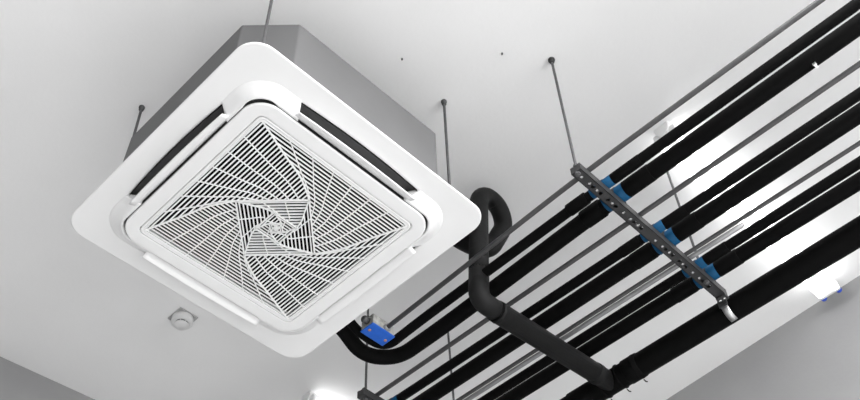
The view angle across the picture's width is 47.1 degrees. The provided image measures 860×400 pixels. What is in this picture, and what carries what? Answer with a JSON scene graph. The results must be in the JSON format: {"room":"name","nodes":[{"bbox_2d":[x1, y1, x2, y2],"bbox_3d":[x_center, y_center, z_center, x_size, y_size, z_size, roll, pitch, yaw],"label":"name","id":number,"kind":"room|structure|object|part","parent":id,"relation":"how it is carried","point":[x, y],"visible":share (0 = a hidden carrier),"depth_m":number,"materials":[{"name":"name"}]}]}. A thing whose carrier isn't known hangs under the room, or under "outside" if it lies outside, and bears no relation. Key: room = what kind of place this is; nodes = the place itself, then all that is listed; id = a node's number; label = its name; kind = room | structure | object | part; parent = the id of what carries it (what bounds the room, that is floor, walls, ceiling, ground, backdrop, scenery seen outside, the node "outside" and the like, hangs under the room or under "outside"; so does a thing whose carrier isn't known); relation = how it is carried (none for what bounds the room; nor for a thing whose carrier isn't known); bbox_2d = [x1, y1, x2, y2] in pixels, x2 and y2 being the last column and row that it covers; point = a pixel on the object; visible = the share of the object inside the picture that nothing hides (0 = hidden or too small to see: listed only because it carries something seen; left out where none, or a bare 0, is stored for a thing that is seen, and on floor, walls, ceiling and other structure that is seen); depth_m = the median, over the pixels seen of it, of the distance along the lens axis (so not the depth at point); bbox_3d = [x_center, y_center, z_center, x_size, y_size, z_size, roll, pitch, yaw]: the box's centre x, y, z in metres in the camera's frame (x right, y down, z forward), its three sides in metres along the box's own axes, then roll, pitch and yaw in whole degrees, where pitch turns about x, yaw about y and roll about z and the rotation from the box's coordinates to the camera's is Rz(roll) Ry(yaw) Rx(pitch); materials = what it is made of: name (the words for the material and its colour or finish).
{"room":"commercial building interior","nodes":[
{"label":"commercial building interior","id":0,"kind":"room"},
{"bbox_2d":[0,357,94,399],"bbox_3d":[-2.700,1.657,2.251,7.520,4.510,0.150,34,-59,-26],"label":"wall","id":1,"kind":"structure","parent":0,"point":[17,382],"depth_m":4.43,"materials":[{"name":"grey paint"}]},
{"bbox_2d":[0,0,859,399],"bbox_3d":[-0.144,-2.251,2.135,7.670,0.150,8.245,34,-59,-26],"label":"ceiling","id":2,"kind":"structure","parent":0,"point":[76,75],"depth_m":3.71,"materials":[{"name":"white paint"}]},
{"bbox_2d":[132,105,144,136],"bbox_3d":[-1.030,-0.141,3.356,0.042,0.605,0.021,23,-55,-20],"label":"rod","id":3,"kind":"object","parent":2,"relation":"hanging from","point":[141,107],"visible":0.27,"depth_m":3.53,"materials":[{"name":"metal"}]},
{"bbox_3d":[-1.029,-0.141,3.356,0.010,0.605,0.010,-39,-57,25],"label":"rod","id":4,"kind":"part","parent":3,"relation":"part of","materials":[{"name":"metal"}]},
{"bbox_2d":[168,307,197,329],"bbox_3d":[-1.072,0.526,4.265,0.094,0.051,0.094,-38,-59,26],"label":"smoke detector","id":5,"kind":"object","parent":2,"relation":"attached to","point":[181,319],"visible":1,"depth_m":4.25,"materials":[{"name":"white plastic"}]},
{"bbox_3d":[-1.072,0.512,4.282,0.094,0.008,0.094,-38,-59,26],"label":"mounting plate","id":6,"kind":"part","parent":5,"relation":"part of","materials":[{"name":"white plastic"}]},
{"bbox_2d":[261,0,272,43],"bbox_3d":[-0.485,-0.593,3.002,0.022,0.605,0.022,-38,-59,26],"label":"rod","id":7,"kind":"object","parent":2,"relation":"hanging from","point":[271,1],"visible":0.77,"depth_m":2.92,"materials":[{"name":"metal"}]},
{"bbox_2d":[71,25,480,357],"bbox_3d":[-0.482,-0.029,3.199,0.948,0.374,0.948,-38,-59,26],"label":"air conditioner","id":8,"kind":"object","parent":7,"relation":"hanging from","point":[280,192],"visible":1,"depth_m":3.03,"materials":[{"name":"white plastic"}]},
{"bbox_3d":[-0.478,0.068,3.082,0.700,0.064,0.700,-38,-59,26],"label":"frame","id":9,"kind":"part","parent":8,"relation":"part of","materials":[{"name":"white plastic"}]},
{"bbox_2d":[125,99,425,248],"bbox_3d":[-0.478,0.059,3.092,0.795,0.080,0.795,-38,-59,26],"label":"outlet","id":10,"kind":"object","parent":8,"relation":"attached to","point":[244,173],"depth_m":2.98,"materials":[{"name":"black plastic"}]},
{"bbox_2d":[141,116,410,320],"bbox_3d":[-0.482,0.077,3.077,0.613,0.047,0.602,-38,-59,26],"label":"grille","id":11,"kind":"object","parent":8,"relation":"attached to","point":[267,219],"depth_m":3.07,"materials":[{"name":"white plastic"}]},
{"bbox_3d":[-0.483,-0.050,3.225,0.840,0.307,0.840,-38,-59,26],"label":"casing","id":12,"kind":"part","parent":8,"relation":"part of","materials":[{"name":"white plastic"}]},
{"bbox_2d":[453,187,613,390],"bbox_3d":[0.286,0.269,3.614,0.165,0.701,0.949,-38,-59,26],"label":"pipe","id":13,"kind":"object","parent":8,"relation":"attached to","point":[498,312],"visible":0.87,"depth_m":3.44,"materials":[{"name":"grey plastic"}]},
{"bbox_2d":[560,215,859,399],"bbox_3d":[1.131,0.303,3.330,5.400,0.102,0.098,-38,-59,26],"label":"drain pipe","id":14,"kind":"object","parent":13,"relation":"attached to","point":[845,240],"visible":0.87,"depth_m":3.36,"materials":[{"name":"black plastic"}]},
{"bbox_2d":[336,12,859,364],"bbox_3d":[1.097,-0.571,2.730,3.954,0.125,0.382,-38,-59,26],"label":"insulated pipe","id":15,"kind":"object","parent":8,"relation":"attached to","point":[810,59],"visible":0.84,"depth_m":3.08,"materials":[{"name":"black plastic"}]},
{"bbox_2d":[347,0,859,348],"bbox_3d":[1.093,-0.611,2.686,3.876,0.098,0.291,-38,-59,26],"label":"insulated pipe","id":16,"kind":"object","parent":8,"relation":"attached to","point":[577,204],"visible":0.75,"depth_m":3.02,"materials":[{"name":"black plastic"}]},
{"bbox_2d":[302,391,324,399],"bbox_3d":[-0.158,1.251,4.882,0.098,0.071,1.201,-38,-59,26],"label":"lamp","id":17,"kind":"object","parent":2,"relation":"attached to","point":[310,395],"visible":1,"depth_m":4.61,"materials":[{"name":"white ceramic"}]},
{"bbox_2d":[363,309,368,399],"bbox_3d":[-0.247,0.531,3.898,0.025,0.667,0.025,-38,-59,26],"label":"rod","id":18,"kind":"object","parent":2,"relation":"hanging from","point":[366,363],"visible":0.35,"depth_m":3.75,"materials":[{"name":"metal"}]},
{"bbox_3d":[-0.247,0.531,3.898,0.010,0.667,0.010,-38,-59,26],"label":"rod","id":19,"kind":"part","parent":18,"relation":"part of","materials":[{"name":"metal"}]},
{"bbox_2d":[441,99,450,184],"bbox_3d":[0.059,-0.168,3.372,0.022,0.605,0.022,-38,-59,26],"label":"rod","id":20,"kind":"object","parent":2,"relation":"hanging from","point":[443,101],"visible":0.77,"depth_m":3.41,"materials":[{"name":"metal"}]},
{"bbox_2d":[447,332,454,399],"bbox_3d":[0.093,0.768,4.103,0.025,0.664,0.095,-12,-51,8],"label":"rod","id":21,"kind":"object","parent":2,"relation":"hanging from","point":[448,337],"visible":0.45,"depth_m":4.20,"materials":[{"name":"metal"}]},
{"bbox_2d":[357,387,383,399],"bbox_3d":[-0.062,0.861,3.779,0.036,0.030,0.553,-38,-59,26],"label":"channel","id":22,"kind":"object","parent":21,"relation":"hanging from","point":[363,392],"visible":1,"depth_m":3.65,"materials":[{"name":"grey metal"}]},
{"bbox_2d":[548,57,580,176],"bbox_3d":[0.440,-0.286,3.247,0.025,0.667,0.025,-38,-59,26],"label":"rod","id":23,"kind":"object","parent":2,"relation":"hanging from","point":[551,60],"visible":1,"depth_m":3.23,"materials":[{"name":"metal"}]},
{"bbox_2d":[653,122,675,141],"bbox_3d":[0.852,-0.276,3.656,0.095,0.071,0.045,-38,-59,26],"label":"lamp","id":24,"kind":"object","parent":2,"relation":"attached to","point":[666,127],"depth_m":3.68,"materials":[{"name":"white ceramic"}]},
{"bbox_2d":[662,136,683,151],"bbox_3d":[0.903,-0.230,3.696,0.096,0.071,0.010,-38,-59,26],"label":"lamp","id":25,"kind":"object","parent":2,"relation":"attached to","point":[682,137],"depth_m":3.69,"materials":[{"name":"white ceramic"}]},
{"bbox_2d":[667,171,709,284],"bbox_3d":[0.911,0.061,3.550,0.024,0.667,0.042,-25,-54,17],"label":"rod","id":26,"kind":"object","parent":2,"relation":"hanging from","point":[706,282],"visible":0.44,"depth_m":3.60,"materials":[{"name":"metal"}]},
{"bbox_2d":[570,163,726,297],"bbox_3d":[0.722,0.116,3.191,0.036,0.031,0.790,-38,-59,26],"label":"channel","id":27,"kind":"object","parent":26,"relation":"hanging from","point":[592,183],"visible":1,"depth_m":3.16,"materials":[{"name":"grey metal"}]},
{"bbox_3d":[0.444,-0.094,3.007,0.032,0.026,0.002,-38,-59,26],"label":"plate","id":28,"kind":"part","parent":27,"relation":"part of","materials":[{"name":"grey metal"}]},
{"bbox_2d":[588,175,615,198],"bbox_3d":[0.542,-0.042,3.101,0.086,0.039,0.046,-38,-59,26],"label":"support","id":29,"kind":"object","parent":27,"relation":"on","point":[607,181],"visible":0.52,"depth_m":3.08,"materials":[{"name":"blue plastic"}]},
{"bbox_2d":[464,222,744,399],"bbox_3d":[0.021,0.851,3.812,2.800,0.017,0.019,-38,-59,26],"label":"conduit","id":30,"kind":"object","parent":27,"relation":"on","point":[741,225],"visible":0.8,"depth_m":3.43,"materials":[{"name":"metal"}]},
{"bbox_2d":[387,0,824,328],"bbox_3d":[1.151,-0.606,2.647,0.045,0.020,3.766,37,-60,-27],"label":"conduit","id":31,"kind":"object","parent":27,"relation":"on","point":[813,5],"visible":0.94,"depth_m":2.98,"materials":[{"name":"grey metal"}]},
{"bbox_2d":[360,314,394,345],"bbox_3d":[-0.189,0.451,3.484,0.076,0.055,0.129,-38,-59,26],"label":"junction box","id":32,"kind":"object","parent":31,"relation":"attached to","point":[374,327],"visible":1,"depth_m":3.47,"materials":[{"name":"blue metal"}]},
{"bbox_2d":[600,184,631,211],"bbox_3d":[0.594,-0.010,3.143,0.086,0.061,0.068,-38,-59,26],"label":"support","id":33,"kind":"object","parent":27,"relation":"on","point":[617,190],"visible":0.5,"depth_m":3.11,"materials":[{"name":"blue plastic"}]},
{"bbox_2d":[640,220,665,242],"bbox_3d":[0.732,0.101,3.226,0.086,0.040,0.047,-38,-59,26],"label":"support","id":34,"kind":"object","parent":27,"relation":"on","point":[659,226],"visible":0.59,"depth_m":3.20,"materials":[{"name":"blue plastic"}]},
{"bbox_2d":[396,87,859,399],"bbox_3d":[0.819,0.031,3.171,5.400,0.038,0.047,-38,-59,26],"label":"insulated pipe","id":35,"kind":"object","parent":34,"relation":"attached to","point":[852,98],"visible":0.87,"depth_m":3.20,"materials":[{"name":"black plastic"}]},
{"bbox_2d":[456,140,859,399],"bbox_3d":[0.930,0.121,3.236,5.400,0.014,0.017,-38,-59,26],"label":"conduit","id":36,"kind":"object","parent":27,"relation":"on","point":[857,144],"visible":0.84,"depth_m":3.30,"materials":[{"name":"grey metal"}]},
{"bbox_2d":[651,227,681,254],"bbox_3d":[0.784,0.134,3.269,0.086,0.061,0.068,-38,-59,26],"label":"support","id":37,"kind":"object","parent":27,"relation":"on","point":[668,233],"visible":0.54,"depth_m":3.24,"materials":[{"name":"blue plastic"}]},
{"bbox_2d":[412,102,859,399],"bbox_3d":[0.873,0.065,3.215,5.400,0.059,0.060,-38,-59,26],"label":"insulated pipe","id":38,"kind":"object","parent":37,"relation":"attached to","point":[847,121],"visible":0.82,"depth_m":3.27,"materials":[{"name":"black plastic"}]},
{"bbox_2d":[682,256,707,277],"bbox_3d":[0.897,0.226,3.335,0.086,0.041,0.048,-38,-59,26],"label":"support","id":39,"kind":"object","parent":27,"relation":"on","point":[700,262],"visible":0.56,"depth_m":3.31,"materials":[{"name":"blue plastic"}]},
{"bbox_2d":[477,156,859,399],"bbox_3d":[0.986,0.157,3.281,5.400,0.039,0.040,-38,-59,26],"label":"insulated pipe","id":40,"kind":"object","parent":39,"relation":"attached to","point":[725,247],"visible":0.91,"depth_m":3.34,"materials":[{"name":"black plastic"}]},
{"bbox_2d":[692,263,720,288],"bbox_3d":[0.948,0.259,3.376,0.086,0.058,0.065,-38,-59,26],"label":"support","id":41,"kind":"object","parent":27,"relation":"on","point":[709,269],"visible":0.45,"depth_m":3.35,"materials":[{"name":"blue plastic"}]},
{"bbox_2d":[495,171,859,399],"bbox_3d":[1.038,0.191,3.322,5.400,0.056,0.057,-38,-59,26],"label":"insulated pipe","id":42,"kind":"object","parent":41,"relation":"attached to","point":[850,186],"visible":0.84,"depth_m":3.38,"materials":[{"name":"black plastic"}]},
{"bbox_2d":[716,293,737,321],"bbox_3d":[1.012,0.364,3.354,0.045,0.059,0.082,-38,-59,26],"label":"hanger","id":43,"kind":"object","parent":27,"relation":"attached to","point":[722,302],"visible":1,"depth_m":3.35,"materials":[{"name":"metal"}]},
{"bbox_2d":[677,151,710,176],"bbox_3d":[0.997,-0.159,3.758,0.098,0.071,0.084,-38,-59,26],"label":"lamp","id":44,"kind":"object","parent":2,"relation":"attached to","point":[697,161],"depth_m":3.75,"materials":[{"name":"white ceramic"}]},
{"bbox_2d":[694,167,724,190],"bbox_3d":[1.070,-0.103,3.807,0.097,0.071,0.069,-38,-59,26],"label":"lamp","id":45,"kind":"object","parent":2,"relation":"attached to","point":[711,177],"depth_m":3.80,"materials":[{"name":"white ceramic"}]},
{"bbox_2d":[727,198,755,219],"bbox_3d":[1.224,0.013,3.908,0.098,0.071,0.062,-38,-59,26],"label":"lamp","id":46,"kind":"object","parent":2,"relation":"attached to","point":[746,205],"depth_m":3.90,"materials":[{"name":"white plastic"}]},
{"bbox_2d":[739,210,765,228],"bbox_3d":[1.278,0.054,3.944,0.097,0.071,0.044,-38,-59,26],"label":"lamp","id":47,"kind":"object","parent":2,"relation":"attached to","point":[759,214],"depth_m":3.94,"materials":[{"name":"white plastic"}]},
{"bbox_2d":[766,236,801,262],"bbox_3d":[1.445,0.180,4.053,0.098,0.071,0.117,-38,-59,26],"label":"lamp","id":48,"kind":"object","parent":2,"relation":"attached to","point":[787,247],"depth_m":4.04,"materials":[{"name":"white plastic"}]},
{"bbox_2d":[802,270,841,301],"bbox_3d":[1.662,0.341,4.194,0.104,0.071,0.170,-38,-59,26],"label":"lamp","id":49,"kind":"object","parent":2,"relation":"attached to","point":[827,286],"depth_m":4.18,"materials":[{"name":"white plastic"}]},
{"bbox_2d":[375,60,859,395],"bbox_3d":[0.752,-0.015,3.119,5.400,0.017,0.024,-38,-59,26],"label":"conduit","id":50,"kind":"object","parent":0,"point":[855,66],"visible":0.84,"depth_m":3.15,"materials":[{"name":"grey metal"}]},
{"bbox_2d":[667,276,859,399],"bbox_3d":[2.738,1.101,1.979,0.150,4.510,7.945,34,-59,-26],"label":"wall","id":51,"kind":"structure","parent":0,"point":[815,354],"depth_m":4.26,"materials":[{"name":"grey paint"}]}
]}

